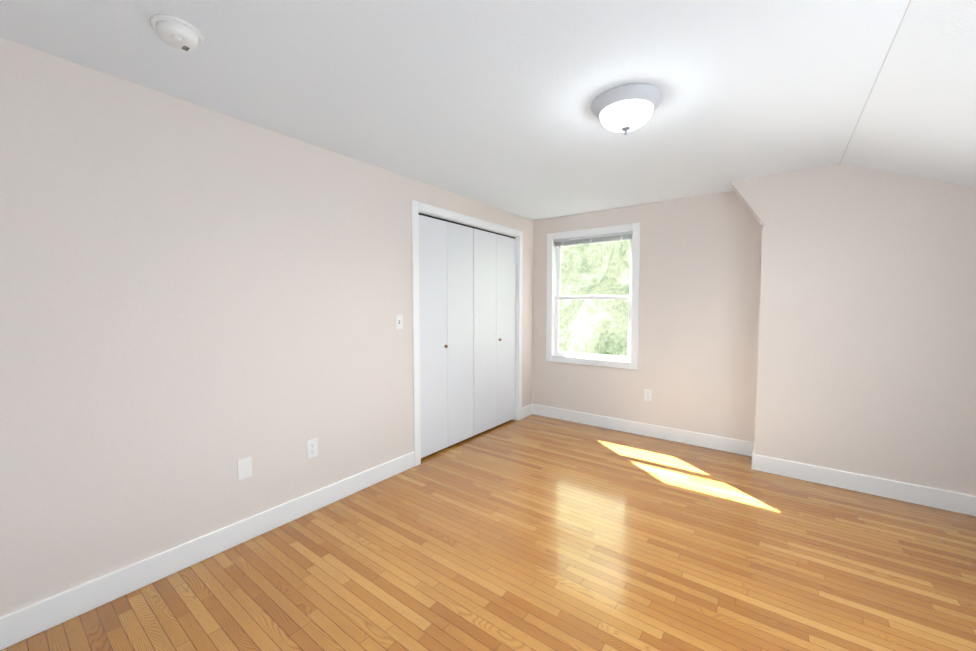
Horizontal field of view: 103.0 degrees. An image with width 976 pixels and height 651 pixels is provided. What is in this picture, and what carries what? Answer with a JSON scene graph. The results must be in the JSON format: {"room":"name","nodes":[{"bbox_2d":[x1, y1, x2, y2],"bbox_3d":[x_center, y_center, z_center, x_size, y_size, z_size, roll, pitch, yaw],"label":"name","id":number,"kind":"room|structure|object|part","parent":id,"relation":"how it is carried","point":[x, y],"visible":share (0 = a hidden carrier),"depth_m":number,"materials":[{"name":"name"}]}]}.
{"room":"empty bedroom","nodes":[
{"label":"empty bedroom","id":0,"kind":"room"},
{"bbox_2d":[0,37,532,616],"bbox_3d":[-1.092,0.026,2.547,0.120,2.300,5.570,2,4,37],"label":"wall","id":1,"kind":"structure","parent":0,"point":[197,302],"depth_m":1.87,"materials":[{"name":"paint"}]},
{"bbox_2d":[0,451,413,649],"bbox_3d":[-1.617,1.155,1.791,0.014,0.125,3.397,2,4,37],"label":"baseboard","id":2,"kind":"structure","parent":1,"relation":"attached to","point":[21,624],"depth_m":1.88,"materials":[{"name":"white wood"}]},
{"bbox_2d":[237,456,251,480],"bbox_3d":[-1.344,0.790,2.144,0.006,0.115,0.070,2,4,37],"label":"electrical outlet","id":3,"kind":"object","parent":1,"relation":"attached to","point":[244,468],"visible":1,"depth_m":2.14,"materials":[{"name":"white plastic"}]},
{"bbox_2d":[307,438,317,458],"bbox_3d":[-1.111,0.779,2.456,0.007,0.115,0.070,2,4,37],"label":"electrical outlet","id":4,"kind":"object","parent":1,"relation":"attached to","point":[312,448],"visible":1,"depth_m":2.45,"materials":[{"name":"white plastic"}]},
{"bbox_2d":[395,315,402,329],"bbox_3d":[-0.679,-0.026,2.983,0.016,0.115,0.070,2,4,37],"label":"light switch","id":5,"kind":"object","parent":1,"relation":"attached to","point":[398,322],"visible":1,"depth_m":2.98,"materials":[{"name":"white plastic"}]},
{"bbox_2d":[411,200,420,465],"bbox_3d":[-0.579,0.079,3.122,0.018,2.133,0.066,2,4,37],"label":"trim","id":6,"kind":"structure","parent":1,"relation":"attached to","point":[415,325],"depth_m":3.11,"materials":[{"name":"white wood"}]},
{"bbox_2d":[418,213,514,238],"bbox_3d":[-0.155,-0.943,3.735,0.033,0.012,1.493,2,4,37],"label":"track","id":7,"kind":"object","parent":1,"relation":"attached to","point":[463,225],"visible":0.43,"depth_m":3.60,"materials":[{"name":"black"}]},
{"bbox_2d":[419,215,515,457],"bbox_3d":[-0.137,0.078,3.774,0.070,2.023,1.494,2,4,37],"label":"closet doors","id":8,"kind":"structure","parent":7,"relation":"hanging from","point":[467,288],"depth_m":3.65,"materials":[{"name":"white wood"}]},
{"bbox_3d":[-0.487,0.101,3.336,0.034,2.023,0.371,2,4,37],"label":"panel","id":9,"kind":"part","parent":8,"relation":"part of","materials":[{"name":"white wood"}]},
{"bbox_3d":[-0.264,0.085,3.635,0.034,2.023,0.369,2,4,37],"label":"panel","id":10,"kind":"part","parent":8,"relation":"part of","materials":[{"name":"white wood"}]},
{"bbox_3d":[-0.038,0.069,3.936,0.034,2.023,0.369,2,4,37],"label":"panel","id":11,"kind":"part","parent":8,"relation":"part of","materials":[{"name":"white wood"}]},
{"bbox_3d":[0.185,0.054,4.234,0.034,2.023,0.371,2,4,37],"label":"panel","id":12,"kind":"part","parent":8,"relation":"part of","materials":[{"name":"white wood"}]},
{"bbox_2d":[418,210,517,419],"bbox_3d":[-0.157,0.069,3.802,0.120,2.082,1.517,2,4,37],"label":"door frame","id":13,"kind":"structure","parent":1,"relation":"attached to","point":[516,359],"depth_m":4.35,"materials":[{"name":"white wood"}]},
{"bbox_3d":[-0.163,-0.960,3.740,0.120,0.020,1.497,2,4,37],"label":"closet head jamb","id":14,"kind":"part","parent":13,"relation":"part of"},
{"bbox_2d":[418,202,519,236],"bbox_3d":[-0.107,-0.986,3.696,0.019,0.066,1.507,2,4,37],"label":"trim","id":15,"kind":"structure","parent":1,"relation":"attached to","point":[434,210],"depth_m":3.54,"materials":[{"name":"white wood"}]},
{"bbox_2d":[518,231,522,419],"bbox_3d":[0.363,0.013,4.380,0.018,2.133,0.066,2,4,37],"label":"trim","id":16,"kind":"structure","parent":1,"relation":"attached to","point":[520,254],"depth_m":4.36,"materials":[{"name":"white wood"}]},
{"bbox_2d":[522,404,532,418],"bbox_3d":[0.460,1.009,4.566,0.014,0.125,0.264,2,4,37],"label":"baseboard","id":17,"kind":"structure","parent":1,"relation":"attached to","point":[527,410],"depth_m":4.56,"materials":[{"name":"white"}]},
{"bbox_2d":[0,0,909,220],"bbox_3d":[-0.031,-1.131,1.692,2.770,0.100,5.570,2,4,37],"label":"ceiling","id":18,"kind":"structure","parent":0,"point":[748,88],"depth_m":1.68,"materials":[{"name":"white paint"}]},
{"bbox_2d":[150,14,203,50],"bbox_3d":[-1.117,-1.039,1.397,0.151,0.052,0.151,2,4,37],"label":"smoke detector","id":19,"kind":"object","parent":18,"relation":"attached to","point":[176,32],"visible":1,"depth_m":1.36,"materials":[{"name":"white plastic"}]},
{"bbox_2d":[181,45,189,50],"bbox_3d":[-1.114,-1.021,1.429,0.027,0.001,0.018,2,4,37],"label":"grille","id":20,"kind":"object","parent":19,"relation":"attached to","point":[183,47],"depth_m":1.42,"materials":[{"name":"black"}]},
{"bbox_2d":[591,83,662,134],"bbox_3d":[0.676,-1.013,1.900,0.332,0.157,0.332,2,4,37],"label":"ceiling light","id":21,"kind":"object","parent":18,"relation":"attached to","point":[625,108],"visible":1,"depth_m":1.81,"materials":[{"name":"white glass"}]},
{"bbox_2d":[0,414,975,650],"bbox_3d":[0.798,1.298,1.199,4.840,0.100,5.570,2,4,37],"label":"floor","id":22,"kind":"structure","parent":0,"point":[532,532],"depth_m":1.93,"materials":[{"name":"brown wood"}]},
{"bbox_2d":[532,191,762,441],"bbox_3d":[1.428,-0.053,4.045,2.360,2.300,0.150,2,4,37],"label":"wall","id":23,"kind":"structure","parent":0,"point":[699,293],"depth_m":3.61,"materials":[{"name":"paint"}]},
{"bbox_2d":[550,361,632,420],"bbox_3d":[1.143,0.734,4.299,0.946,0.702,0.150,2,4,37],"label":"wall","id":24,"kind":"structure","parent":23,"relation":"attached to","point":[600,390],"depth_m":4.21,"materials":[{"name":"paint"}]},
{"bbox_2d":[546,222,640,369],"bbox_3d":[1.133,-0.305,4.231,1.030,1.464,0.153,2,4,37],"label":"window","id":25,"kind":"structure","parent":23,"relation":"in","point":[580,242],"depth_m":4.19,"materials":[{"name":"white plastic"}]},
{"bbox_3d":[0.797,0.000,4.495,0.046,0.678,0.030,2,4,37],"label":"lower window sash stile","id":26,"kind":"part","parent":25,"relation":"part of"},
{"bbox_3d":[0.818,-0.638,4.490,0.046,0.678,0.030,2,4,37],"label":"upper window sash stile","id":27,"kind":"part","parent":25,"relation":"part of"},
{"bbox_3d":[1.131,0.332,4.262,0.790,0.040,0.030,2,4,37],"label":"lower window sash rail","id":28,"kind":"part","parent":25,"relation":"part of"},
{"bbox_3d":[1.131,-0.305,4.228,0.790,0.040,0.030,2,4,37],"label":"top rail of the lower window sash","id":29,"kind":"part","parent":25,"relation":"part of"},
{"bbox_3d":[1.093,-0.997,4.141,0.886,0.072,0.018,2,4,37],"label":"window trim casing","id":30,"kind":"part","parent":25,"relation":"part of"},
{"bbox_3d":[1.111,-0.886,4.170,0.858,0.010,0.023,2,4,37],"label":"window blind bottom rail","id":31,"kind":"part","parent":25,"relation":"part of","materials":[{"name":"grey plastic"}]},
{"bbox_3d":[1.131,0.014,4.245,0.794,0.606,0.004,2,4,37],"label":"sash glass","id":32,"kind":"part","parent":25,"relation":"part of","materials":[{"name":"clear glass"}]},
{"bbox_3d":[1.153,-0.623,4.240,0.794,0.601,0.004,2,4,37],"label":"sash glass","id":33,"kind":"part","parent":25,"relation":"part of","materials":[{"name":"clear glass"}]},
{"bbox_3d":[1.466,0.027,3.995,0.046,0.678,0.030,2,4,37],"label":"lower window sash stile","id":34,"kind":"part","parent":25,"relation":"part of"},
{"bbox_3d":[1.488,-0.612,3.990,0.046,0.678,0.030,2,4,37],"label":"upper window sash stile","id":35,"kind":"part","parent":25,"relation":"part of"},
{"bbox_2d":[533,404,754,456],"bbox_3d":[1.419,1.038,4.006,2.220,0.125,0.014,2,4,37],"label":"baseboard","id":36,"kind":"structure","parent":23,"relation":"attached to","point":[736,446],"depth_m":3.85,"materials":[{"name":"white wood"}]},
{"bbox_2d":[644,389,651,400],"bbox_3d":[1.592,0.696,3.863,0.070,0.115,0.007,2,4,37],"label":"electrical outlet","id":37,"kind":"object","parent":23,"relation":"attached to","point":[647,395],"visible":1,"depth_m":3.86,"materials":[{"name":"white plastic"}]},
{"bbox_2d":[730,176,763,226],"bbox_3d":[2.126,-0.982,3.180,0.225,0.354,0.318,2,4,37],"label":"wall","id":38,"kind":"structure","parent":0,"point":[749,192],"depth_m":3.03,"materials":[{"name":"paint"}]},
{"bbox_2d":[754,164,975,495],"bbox_3d":[3.218,0.033,2.416,2.500,2.300,0.318,2,4,37],"label":"wall","id":39,"kind":"structure","parent":0,"point":[867,344],"depth_m":2.66,"materials":[{"name":"paint"}]},
{"bbox_2d":[752,454,975,515],"bbox_3d":[3.064,1.124,2.381,2.394,0.125,0.014,2,4,37],"label":"baseboard","id":40,"kind":"structure","parent":39,"relation":"attached to","point":[931,497],"depth_m":2.68,"materials":[{"name":"white wood"}]},
{"bbox_2d":[840,0,975,186],"bbox_3d":[1.862,-0.597,0.208,2.070,1.011,5.420,2,4,37],"label":"ceiling","id":41,"kind":"structure","parent":0,"point":[917,118],"depth_m":1.75,"materials":[{"name":"white paint"}]},
{"bbox_2d":[839,0,910,163],"bbox_3d":[0.974,-1.030,0.727,0.004,0.002,4.982,2,4,37],"label":"joint","id":42,"kind":"object","parent":41,"relation":"attached to","point":[879,72],"visible":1,"depth_m":1.61,"materials":[{"name":"white paint"}]},
{"label":"outside","id":43,"kind":"structure","parent":0,"visible":0},
{"bbox_2d":[559,243,629,350],"bbox_3d":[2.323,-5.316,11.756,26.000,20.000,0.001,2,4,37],"label":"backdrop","id":44,"kind":"structure","parent":43,"point":[623,278],"depth_m":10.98,"materials":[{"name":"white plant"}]},
{"bbox_3d":[1.140,-0.979,4.204,0.886,0.029,0.131,2,4,37],"label":"window","id":45,"kind":"structure","parent":0,"visible":0},
{"bbox_2d":[555,231,632,242],"bbox_3d":[1.110,-0.947,4.167,0.862,0.028,0.028,2,4,37],"label":"blind headrail","id":46,"kind":"object","parent":45,"relation":"attached to","point":[596,236],"visible":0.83,"depth_m":4.12,"materials":[{"name":"silver metal"}]},
{"bbox_2d":[557,242,560,292],"bbox_3d":[0.800,-0.588,4.397,0.044,0.732,0.006,2,4,37],"label":"blind cords","id":47,"kind":"object","parent":46,"relation":"hanging from","point":[557,271],"visible":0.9,"depth_m":4.40,"materials":[{"name":"white plastic"}]},
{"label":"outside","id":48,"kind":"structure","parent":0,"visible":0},
{"bbox_2d":[559,240,629,356],"bbox_3d":[2.403,-0.094,10.339,8.569,9.721,5.061,2,4,37],"label":"trees","id":49,"kind":"object","parent":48,"point":[568,289],"depth_m":8.98,"materials":[{"name":"green plant"}]}
]}

